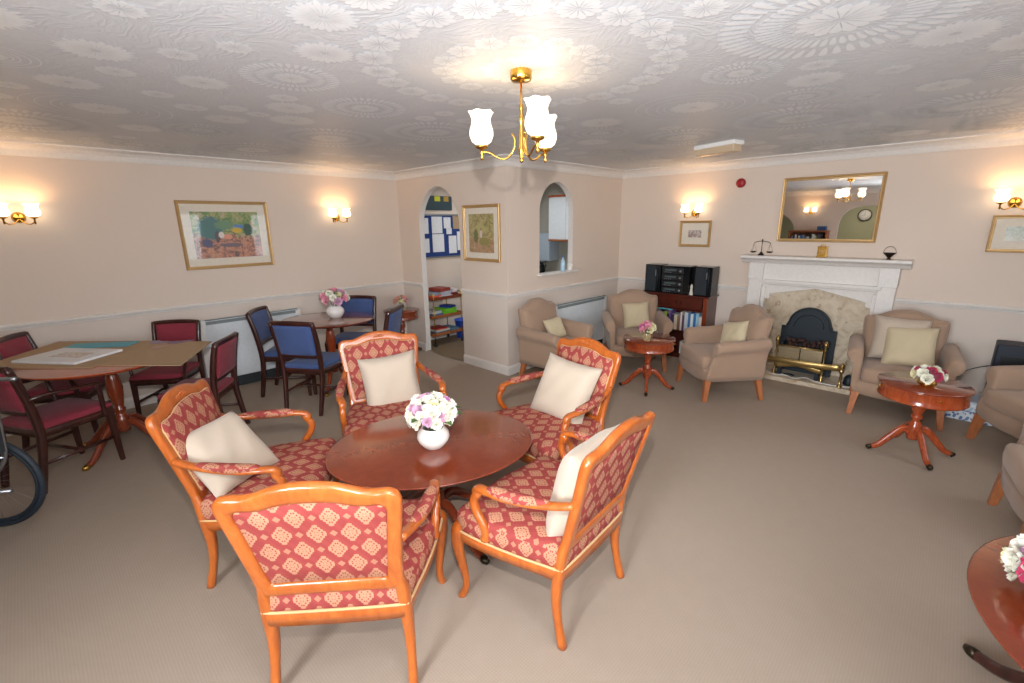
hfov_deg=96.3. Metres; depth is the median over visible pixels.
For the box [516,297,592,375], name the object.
upholstered armchair
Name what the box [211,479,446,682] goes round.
carved armchair
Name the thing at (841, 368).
fender
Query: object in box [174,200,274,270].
framed painting
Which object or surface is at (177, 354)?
cardboard sheet
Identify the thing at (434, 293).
game box
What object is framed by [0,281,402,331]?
trim
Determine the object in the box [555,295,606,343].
heater
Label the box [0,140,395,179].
trim
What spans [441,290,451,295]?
game box
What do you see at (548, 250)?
boiler
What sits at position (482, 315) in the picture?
wall
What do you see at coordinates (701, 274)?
grille
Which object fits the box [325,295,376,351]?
dining chair
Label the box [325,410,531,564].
coffee table
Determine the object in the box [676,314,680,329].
book
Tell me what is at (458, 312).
tray
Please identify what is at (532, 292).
trim
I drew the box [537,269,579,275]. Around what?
sill
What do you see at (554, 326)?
cushion
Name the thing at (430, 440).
vase
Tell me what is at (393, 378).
cushion
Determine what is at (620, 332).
seat cushion
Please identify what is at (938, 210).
wall
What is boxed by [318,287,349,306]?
flower arrangement
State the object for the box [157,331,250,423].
dining chair
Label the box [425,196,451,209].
wall panel
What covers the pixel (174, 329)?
dining chair
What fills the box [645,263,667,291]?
loudspeaker
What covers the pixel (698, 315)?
book
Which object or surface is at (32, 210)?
wall light
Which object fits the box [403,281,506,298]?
trim
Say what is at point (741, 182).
fire alarm
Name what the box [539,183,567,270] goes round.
wall
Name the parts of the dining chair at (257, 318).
leg, rail, backrest, rail, seat, leg, seat rail, leg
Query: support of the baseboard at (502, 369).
attached to the wall at (482, 315)
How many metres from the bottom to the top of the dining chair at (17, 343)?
0.907 m
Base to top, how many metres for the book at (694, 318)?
0.242 m
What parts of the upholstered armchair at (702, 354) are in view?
leg, arm, leg, seat, arm, backrest, leg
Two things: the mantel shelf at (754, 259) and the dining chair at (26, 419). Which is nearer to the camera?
the dining chair at (26, 419)
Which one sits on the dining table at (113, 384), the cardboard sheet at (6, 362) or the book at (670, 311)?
the cardboard sheet at (6, 362)
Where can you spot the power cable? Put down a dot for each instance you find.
(765, 370)
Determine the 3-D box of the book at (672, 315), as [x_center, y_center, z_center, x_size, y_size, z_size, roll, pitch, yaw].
[2.125,-0.273,5.986,0.040,0.196,0.161,13,20,43]
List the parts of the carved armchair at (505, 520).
leg, armrest, seat, seat rail, leg, armrest, frame, backrest, leg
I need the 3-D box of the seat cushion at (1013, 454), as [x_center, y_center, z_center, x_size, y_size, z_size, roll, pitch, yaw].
[2.944,0.724,2.370,0.505,0.148,0.563,10,18,35]
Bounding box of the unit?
[548,194,568,240]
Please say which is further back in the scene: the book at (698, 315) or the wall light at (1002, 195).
the book at (698, 315)
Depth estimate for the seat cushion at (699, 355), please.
4.65 m
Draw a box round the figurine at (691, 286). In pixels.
[689,284,692,294]
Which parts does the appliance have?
panel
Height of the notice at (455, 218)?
0.200 m
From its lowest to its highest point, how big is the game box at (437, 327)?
0.021 m
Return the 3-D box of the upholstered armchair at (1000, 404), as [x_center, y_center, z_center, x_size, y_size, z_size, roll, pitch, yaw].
[3.921,0.425,3.232,0.674,0.898,0.788,1,15,8]
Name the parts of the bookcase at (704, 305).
drawer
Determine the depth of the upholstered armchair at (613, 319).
5.67 m
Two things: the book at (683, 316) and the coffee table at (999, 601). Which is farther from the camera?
the book at (683, 316)
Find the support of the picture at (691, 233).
attached to the framed print at (697, 233)
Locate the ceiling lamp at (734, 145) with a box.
[694,139,744,156]
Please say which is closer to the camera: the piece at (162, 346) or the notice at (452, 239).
the piece at (162, 346)
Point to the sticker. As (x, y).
(436, 198)
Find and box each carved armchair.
[145,379,338,588]
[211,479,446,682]
[336,331,446,485]
[451,411,654,650]
[488,337,620,475]
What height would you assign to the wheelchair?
0.942 m
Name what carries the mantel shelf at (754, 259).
attached to the fireplace surround
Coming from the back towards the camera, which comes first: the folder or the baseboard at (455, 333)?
the baseboard at (455, 333)
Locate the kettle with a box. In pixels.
[539,261,546,272]
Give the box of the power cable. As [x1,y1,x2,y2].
[765,370,848,387]
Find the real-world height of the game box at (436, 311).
0.041 m
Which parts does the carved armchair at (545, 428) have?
armrest, seat rail, seat, backrest, armrest, frame, leg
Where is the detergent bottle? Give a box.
[560,255,564,270]
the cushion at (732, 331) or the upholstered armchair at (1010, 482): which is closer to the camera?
the upholstered armchair at (1010, 482)
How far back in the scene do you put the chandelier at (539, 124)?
2.15 m
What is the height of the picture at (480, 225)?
0.430 m
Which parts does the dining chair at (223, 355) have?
seat, leg, rail, rail, seat rail, backrest, leg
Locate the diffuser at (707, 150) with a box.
[695,144,741,156]
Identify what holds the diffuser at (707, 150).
attached to the ceiling lamp at (734, 145)
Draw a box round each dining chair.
[0,331,110,448]
[0,366,125,493]
[129,319,205,414]
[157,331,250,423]
[245,305,311,396]
[267,321,341,415]
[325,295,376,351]
[346,303,403,394]
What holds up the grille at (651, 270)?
attached to the loudspeaker at (653, 275)
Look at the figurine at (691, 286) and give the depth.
5.72 m
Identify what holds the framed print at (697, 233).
attached to the wall at (938, 210)
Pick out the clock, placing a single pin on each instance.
(822, 251)
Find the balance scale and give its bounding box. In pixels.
[750,239,772,255]
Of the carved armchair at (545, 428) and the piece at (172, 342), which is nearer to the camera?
the carved armchair at (545, 428)
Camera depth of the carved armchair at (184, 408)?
2.22 m
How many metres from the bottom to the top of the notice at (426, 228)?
0.220 m
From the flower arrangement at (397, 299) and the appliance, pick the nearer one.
the appliance
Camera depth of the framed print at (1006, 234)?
3.98 m
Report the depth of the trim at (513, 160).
5.38 m
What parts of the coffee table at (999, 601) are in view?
leg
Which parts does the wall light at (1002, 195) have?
lamp shade, arm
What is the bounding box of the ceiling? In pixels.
[0,0,1023,170]
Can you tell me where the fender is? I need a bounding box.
[767,355,846,387]
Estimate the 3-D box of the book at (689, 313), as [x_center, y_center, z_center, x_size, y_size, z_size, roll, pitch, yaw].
[2.282,-0.260,5.832,0.029,0.244,0.161,13,20,43]
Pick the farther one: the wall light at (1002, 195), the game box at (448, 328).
the game box at (448, 328)
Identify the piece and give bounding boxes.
[148,344,172,349]
[150,340,168,343]
[167,340,193,343]
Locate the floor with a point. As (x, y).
(761, 541)
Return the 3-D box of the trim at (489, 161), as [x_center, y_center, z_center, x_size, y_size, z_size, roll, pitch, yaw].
[-0.814,-2.034,5.407,2.175,0.100,0.100,13,20,43]
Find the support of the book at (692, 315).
in the bookcase at (704, 305)
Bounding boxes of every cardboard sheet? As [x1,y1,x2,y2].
[0,341,150,368]
[99,341,211,365]
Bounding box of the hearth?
[764,364,849,394]
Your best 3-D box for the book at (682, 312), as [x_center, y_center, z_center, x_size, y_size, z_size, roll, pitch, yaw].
[2.207,-0.274,5.903,0.022,0.238,0.161,13,20,43]
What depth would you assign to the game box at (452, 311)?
6.76 m
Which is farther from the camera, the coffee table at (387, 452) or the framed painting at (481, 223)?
the framed painting at (481, 223)
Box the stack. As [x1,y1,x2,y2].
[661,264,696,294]
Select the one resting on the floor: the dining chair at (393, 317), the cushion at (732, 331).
the dining chair at (393, 317)
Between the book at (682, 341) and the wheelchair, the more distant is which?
the book at (682, 341)
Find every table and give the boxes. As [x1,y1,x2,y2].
[13,365,151,470]
[281,311,373,396]
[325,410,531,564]
[383,307,421,349]
[619,332,675,396]
[865,371,975,470]
[962,535,1023,682]
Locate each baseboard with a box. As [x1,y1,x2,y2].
[5,390,164,436]
[418,341,508,375]
[431,332,456,339]
[508,338,605,375]
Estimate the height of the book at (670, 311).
0.241 m
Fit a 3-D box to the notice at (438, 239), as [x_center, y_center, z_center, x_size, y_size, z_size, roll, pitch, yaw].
[-1.091,-1.464,6.822,0.010,0.260,0.210,13,20,43]
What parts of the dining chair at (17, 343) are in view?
rail, leg, backrest, leg, seat, seat rail, armrest, leg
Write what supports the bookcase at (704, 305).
on the floor
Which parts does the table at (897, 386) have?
leg, leg, leg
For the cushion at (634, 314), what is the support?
on the upholstered armchair at (613, 319)
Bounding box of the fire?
[771,307,837,382]
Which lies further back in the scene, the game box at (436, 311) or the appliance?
the game box at (436, 311)
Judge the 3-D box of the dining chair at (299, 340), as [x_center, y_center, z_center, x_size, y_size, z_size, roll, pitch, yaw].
[-1.916,0.193,4.431,0.460,0.907,0.560,2,15,12]
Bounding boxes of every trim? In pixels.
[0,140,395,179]
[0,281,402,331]
[393,154,504,179]
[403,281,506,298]
[505,154,624,178]
[507,276,618,298]
[618,276,1023,313]
[623,130,1023,178]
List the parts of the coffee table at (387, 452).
leg, leg, leg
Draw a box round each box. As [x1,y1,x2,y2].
[428,291,440,295]
[429,286,449,291]
[429,309,441,313]
[430,325,447,329]
[430,327,449,331]
[434,307,455,311]
[439,304,455,307]
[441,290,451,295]
[442,310,456,313]
[443,324,458,329]
[944,410,992,425]
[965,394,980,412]
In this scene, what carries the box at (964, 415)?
on the floor
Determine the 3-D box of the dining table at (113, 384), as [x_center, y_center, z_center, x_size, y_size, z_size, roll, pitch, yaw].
[-3.101,0.489,3.613,1.017,0.762,1.017,-10,17,-31]
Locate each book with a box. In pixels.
[669,310,676,319]
[671,312,678,323]
[673,313,680,328]
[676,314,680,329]
[679,311,687,329]
[679,340,683,352]
[681,314,684,330]
[683,311,689,330]
[687,312,695,327]
[690,313,693,326]
[693,312,697,326]
[695,313,701,326]
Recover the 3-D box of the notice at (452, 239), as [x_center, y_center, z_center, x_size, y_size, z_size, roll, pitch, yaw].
[-0.903,-1.485,7.017,0.010,0.260,0.150,13,20,43]
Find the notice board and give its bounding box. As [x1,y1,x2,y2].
[424,214,460,258]
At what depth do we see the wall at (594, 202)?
5.61 m
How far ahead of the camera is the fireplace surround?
4.93 m
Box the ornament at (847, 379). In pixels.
[842,375,850,385]
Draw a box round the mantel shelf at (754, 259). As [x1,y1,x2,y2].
[741,254,913,268]
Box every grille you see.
[204,308,297,324]
[556,295,605,308]
[645,265,656,290]
[694,268,707,295]
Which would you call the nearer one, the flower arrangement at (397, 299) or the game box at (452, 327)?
the flower arrangement at (397, 299)
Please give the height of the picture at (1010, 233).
0.119 m
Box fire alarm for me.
[736,178,745,187]
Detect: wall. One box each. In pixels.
[0,155,462,418]
[396,167,503,364]
[500,166,621,365]
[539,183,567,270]
[617,145,1023,394]
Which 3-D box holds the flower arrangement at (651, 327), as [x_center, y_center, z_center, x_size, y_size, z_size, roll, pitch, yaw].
[1.352,-0.129,4.589,0.164,0.167,0.198,-2,14,-6]
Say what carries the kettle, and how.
on the countertop
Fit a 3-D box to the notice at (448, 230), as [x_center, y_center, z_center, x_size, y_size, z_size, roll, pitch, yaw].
[-0.947,-1.668,6.926,0.010,0.090,0.100,13,20,43]
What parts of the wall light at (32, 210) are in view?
lamp shade, arm, arm, lamp shade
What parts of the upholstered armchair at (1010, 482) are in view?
leg, seat, arm, leg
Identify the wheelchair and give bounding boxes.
[0,377,46,526]
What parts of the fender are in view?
rail, post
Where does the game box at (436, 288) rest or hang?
on the game box at (444, 293)
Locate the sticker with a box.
[434,196,439,200]
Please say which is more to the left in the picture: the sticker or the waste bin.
the sticker
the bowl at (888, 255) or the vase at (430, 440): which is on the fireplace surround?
the bowl at (888, 255)
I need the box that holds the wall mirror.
[776,171,887,242]
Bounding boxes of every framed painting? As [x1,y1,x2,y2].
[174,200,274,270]
[462,203,500,262]
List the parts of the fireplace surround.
marble panel, moulding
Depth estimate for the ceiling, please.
2.17 m
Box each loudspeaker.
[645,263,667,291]
[693,265,719,296]
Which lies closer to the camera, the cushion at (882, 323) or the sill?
the cushion at (882, 323)
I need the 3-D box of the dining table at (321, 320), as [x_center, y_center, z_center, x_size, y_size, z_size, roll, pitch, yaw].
[-1.973,0.115,5.033,0.935,0.747,0.885,13,20,43]
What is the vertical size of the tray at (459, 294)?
0.045 m
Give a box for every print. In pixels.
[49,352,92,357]
[678,220,711,246]
[985,215,1023,252]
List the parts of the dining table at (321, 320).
leg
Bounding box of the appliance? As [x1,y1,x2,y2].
[984,339,1023,388]
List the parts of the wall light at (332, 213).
lamp shade, lamp shade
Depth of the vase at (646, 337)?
4.58 m
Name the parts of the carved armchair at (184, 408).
frame, backrest, leg, armrest, seat, armrest, seat rail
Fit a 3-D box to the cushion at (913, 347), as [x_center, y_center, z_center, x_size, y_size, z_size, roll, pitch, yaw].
[3.498,0.047,4.041,0.380,0.358,0.224,11,18,38]
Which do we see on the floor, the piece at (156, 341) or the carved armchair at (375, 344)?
the carved armchair at (375, 344)
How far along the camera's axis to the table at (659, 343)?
4.70 m
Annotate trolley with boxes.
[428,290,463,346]
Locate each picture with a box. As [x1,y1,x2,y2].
[189,212,262,258]
[468,213,493,252]
[688,230,701,236]
[1004,227,1023,240]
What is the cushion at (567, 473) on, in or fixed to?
on the carved armchair at (505, 520)
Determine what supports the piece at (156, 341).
on the cardboard sheet at (177, 354)
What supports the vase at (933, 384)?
on the table at (897, 386)
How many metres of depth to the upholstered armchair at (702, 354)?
4.44 m
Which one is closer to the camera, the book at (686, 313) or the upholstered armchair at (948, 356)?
the upholstered armchair at (948, 356)
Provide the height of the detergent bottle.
0.192 m
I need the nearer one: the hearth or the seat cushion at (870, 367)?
the seat cushion at (870, 367)
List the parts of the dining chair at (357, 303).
seat, backrest, rail, rail, leg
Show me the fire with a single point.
(808, 335)
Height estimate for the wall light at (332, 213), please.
0.170 m
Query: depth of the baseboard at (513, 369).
5.41 m
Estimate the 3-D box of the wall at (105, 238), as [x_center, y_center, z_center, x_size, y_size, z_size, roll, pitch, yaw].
[-2.576,-0.844,5.487,0.075,2.400,8.350,13,20,43]
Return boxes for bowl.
[883,246,895,259]
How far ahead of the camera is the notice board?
6.86 m
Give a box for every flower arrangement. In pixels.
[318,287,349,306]
[393,295,407,303]
[404,391,462,430]
[638,320,656,333]
[910,364,948,384]
[1000,533,1023,582]
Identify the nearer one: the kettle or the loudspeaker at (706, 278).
the loudspeaker at (706, 278)
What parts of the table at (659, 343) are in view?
leg, leg, leg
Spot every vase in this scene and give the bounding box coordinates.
[326,305,343,318]
[417,424,449,449]
[642,332,650,340]
[917,378,936,387]
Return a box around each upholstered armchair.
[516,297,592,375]
[601,289,673,371]
[676,304,773,401]
[846,309,966,430]
[965,365,1023,438]
[987,423,1023,534]
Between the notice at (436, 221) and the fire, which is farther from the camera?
the notice at (436, 221)
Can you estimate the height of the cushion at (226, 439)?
0.283 m
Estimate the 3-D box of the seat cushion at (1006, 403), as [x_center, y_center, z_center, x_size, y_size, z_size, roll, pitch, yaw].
[3.838,0.484,3.260,0.505,0.148,0.563,1,15,8]
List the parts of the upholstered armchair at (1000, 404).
leg, arm, seat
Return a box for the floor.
[0,334,1023,682]
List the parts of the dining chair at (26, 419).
rail, leg, backrest, rail, leg, armrest, seat rail, seat, armrest, leg, leg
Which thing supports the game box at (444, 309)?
on the game box at (452, 311)
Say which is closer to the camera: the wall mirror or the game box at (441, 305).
the wall mirror
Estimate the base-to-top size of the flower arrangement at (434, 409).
0.258 m
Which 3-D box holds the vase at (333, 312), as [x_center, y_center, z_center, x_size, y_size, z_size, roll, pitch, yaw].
[-1.916,-0.323,4.973,0.190,0.130,0.190,13,20,43]
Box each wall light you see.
[0,203,40,224]
[328,208,350,222]
[681,203,703,217]
[993,189,1023,209]
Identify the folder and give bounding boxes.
[63,341,139,347]
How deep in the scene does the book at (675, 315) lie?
5.90 m
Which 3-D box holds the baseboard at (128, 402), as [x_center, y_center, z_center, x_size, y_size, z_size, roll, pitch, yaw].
[-3.479,0.529,4.793,0.016,0.108,5.617,13,20,43]
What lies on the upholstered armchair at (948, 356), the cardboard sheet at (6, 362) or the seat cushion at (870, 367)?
the seat cushion at (870, 367)
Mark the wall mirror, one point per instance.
(844, 207)
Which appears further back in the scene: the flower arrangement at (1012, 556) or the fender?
the fender
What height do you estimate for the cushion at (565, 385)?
0.412 m
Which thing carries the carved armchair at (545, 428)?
on the floor
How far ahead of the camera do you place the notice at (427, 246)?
6.69 m
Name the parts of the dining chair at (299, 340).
leg, rail, backrest, rail, seat, seat rail, leg, leg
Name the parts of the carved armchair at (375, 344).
armrest, seat, backrest, frame, armrest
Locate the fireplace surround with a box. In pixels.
[741,254,913,376]
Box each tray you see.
[428,293,461,300]
[429,310,460,318]
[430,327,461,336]
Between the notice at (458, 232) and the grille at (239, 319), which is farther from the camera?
the notice at (458, 232)
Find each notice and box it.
[424,218,428,233]
[425,239,429,252]
[431,217,442,233]
[432,234,444,251]
[443,217,450,227]
[446,228,451,233]
[448,236,456,252]
[453,216,458,228]
[457,231,459,249]
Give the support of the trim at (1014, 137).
attached to the wall at (938, 210)
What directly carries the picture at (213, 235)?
attached to the framed painting at (213, 234)
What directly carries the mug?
on the sill
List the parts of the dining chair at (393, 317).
leg, rail, backrest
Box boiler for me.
[539,233,558,265]
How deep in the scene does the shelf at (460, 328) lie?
6.72 m
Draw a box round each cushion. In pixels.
[186,410,279,497]
[357,349,420,405]
[530,352,602,423]
[543,315,566,336]
[546,423,620,536]
[615,327,658,345]
[622,301,648,327]
[681,343,716,368]
[720,320,748,342]
[860,357,912,383]
[867,315,932,357]
[880,327,939,366]
[983,389,1023,422]
[1002,443,1023,496]
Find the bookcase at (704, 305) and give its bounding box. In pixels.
[642,290,718,357]
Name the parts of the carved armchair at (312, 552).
leg, frame, backrest, seat rail, seat, leg, armrest, leg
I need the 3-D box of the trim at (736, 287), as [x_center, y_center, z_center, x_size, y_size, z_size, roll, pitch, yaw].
[3.372,-0.513,5.005,5.085,0.052,0.026,13,20,43]
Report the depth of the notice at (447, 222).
6.88 m
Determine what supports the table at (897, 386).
on the floor
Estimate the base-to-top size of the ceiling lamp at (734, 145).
0.094 m
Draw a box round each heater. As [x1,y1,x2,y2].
[199,308,300,385]
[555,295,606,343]
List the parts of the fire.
panel, brass rail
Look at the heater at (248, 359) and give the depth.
5.07 m
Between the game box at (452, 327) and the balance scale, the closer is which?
the balance scale
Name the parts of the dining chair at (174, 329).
leg, leg, seat, seat rail, rail, backrest, armrest, leg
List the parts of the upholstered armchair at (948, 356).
leg, arm, seat, backrest, leg, arm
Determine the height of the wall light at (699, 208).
0.170 m
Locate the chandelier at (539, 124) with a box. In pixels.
[468,67,556,162]
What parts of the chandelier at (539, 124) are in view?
lamp shade, arm, stem, arm, lamp shade, arm, lamp shade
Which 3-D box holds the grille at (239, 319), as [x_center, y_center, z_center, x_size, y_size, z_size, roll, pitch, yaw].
[-2.867,-0.281,5.102,0.050,0.048,0.940,13,20,43]
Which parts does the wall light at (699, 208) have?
lamp shade, lamp shade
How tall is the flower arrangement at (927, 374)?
0.144 m
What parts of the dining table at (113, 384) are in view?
leg, leg, leg, leg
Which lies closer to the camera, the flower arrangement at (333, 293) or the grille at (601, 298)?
the flower arrangement at (333, 293)
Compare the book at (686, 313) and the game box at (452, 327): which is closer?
the book at (686, 313)
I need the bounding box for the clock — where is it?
[816,244,828,257]
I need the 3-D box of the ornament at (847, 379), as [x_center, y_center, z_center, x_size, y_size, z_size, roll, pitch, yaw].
[3.495,0.396,4.761,0.099,0.110,0.098,13,20,43]
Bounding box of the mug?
[567,263,572,269]
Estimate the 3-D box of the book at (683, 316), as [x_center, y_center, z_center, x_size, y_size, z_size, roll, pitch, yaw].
[2.227,-0.251,5.890,0.027,0.199,0.161,13,20,43]
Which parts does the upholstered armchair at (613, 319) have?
arm, backrest, seat, leg, arm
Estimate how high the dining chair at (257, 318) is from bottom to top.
0.907 m
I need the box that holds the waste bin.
[454,317,463,337]
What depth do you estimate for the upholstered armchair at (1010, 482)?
2.56 m
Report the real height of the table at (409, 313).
0.594 m
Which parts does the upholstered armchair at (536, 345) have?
leg, backrest, arm, arm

